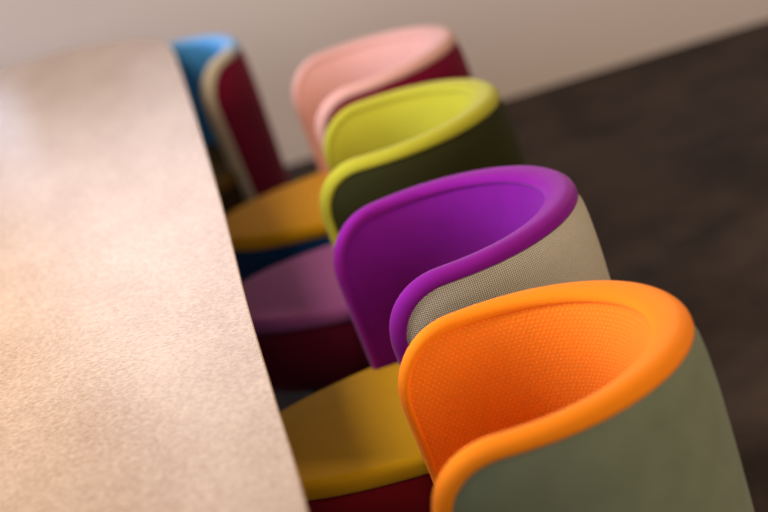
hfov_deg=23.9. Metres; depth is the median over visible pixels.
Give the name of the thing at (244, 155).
tub chair
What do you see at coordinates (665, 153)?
floor
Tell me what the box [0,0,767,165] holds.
wall
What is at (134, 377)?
conference table
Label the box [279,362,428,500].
seat cushion
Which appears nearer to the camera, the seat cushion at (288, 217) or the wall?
the seat cushion at (288, 217)
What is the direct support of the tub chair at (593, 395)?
on the floor
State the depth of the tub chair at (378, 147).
3.76 m
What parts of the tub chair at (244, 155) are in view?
seat, backrest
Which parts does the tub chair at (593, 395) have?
backrest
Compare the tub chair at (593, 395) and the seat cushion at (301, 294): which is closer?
the tub chair at (593, 395)
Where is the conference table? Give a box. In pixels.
[0,39,307,511]
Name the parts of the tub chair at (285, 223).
seat, backrest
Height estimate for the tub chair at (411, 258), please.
0.728 m
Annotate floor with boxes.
[273,20,767,511]
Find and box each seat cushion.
[205,144,238,195]
[225,171,329,250]
[242,244,352,333]
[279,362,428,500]
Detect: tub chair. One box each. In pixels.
[168,35,290,216]
[225,26,472,282]
[242,79,526,394]
[279,166,610,511]
[398,280,754,511]
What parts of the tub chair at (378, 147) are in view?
seat, backrest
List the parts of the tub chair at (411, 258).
seat, backrest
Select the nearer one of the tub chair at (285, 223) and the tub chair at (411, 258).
the tub chair at (411, 258)
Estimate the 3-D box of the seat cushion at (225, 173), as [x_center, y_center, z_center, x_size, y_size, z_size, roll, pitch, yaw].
[-0.598,-0.201,5.058,0.457,0.044,0.671,-9,20,22]

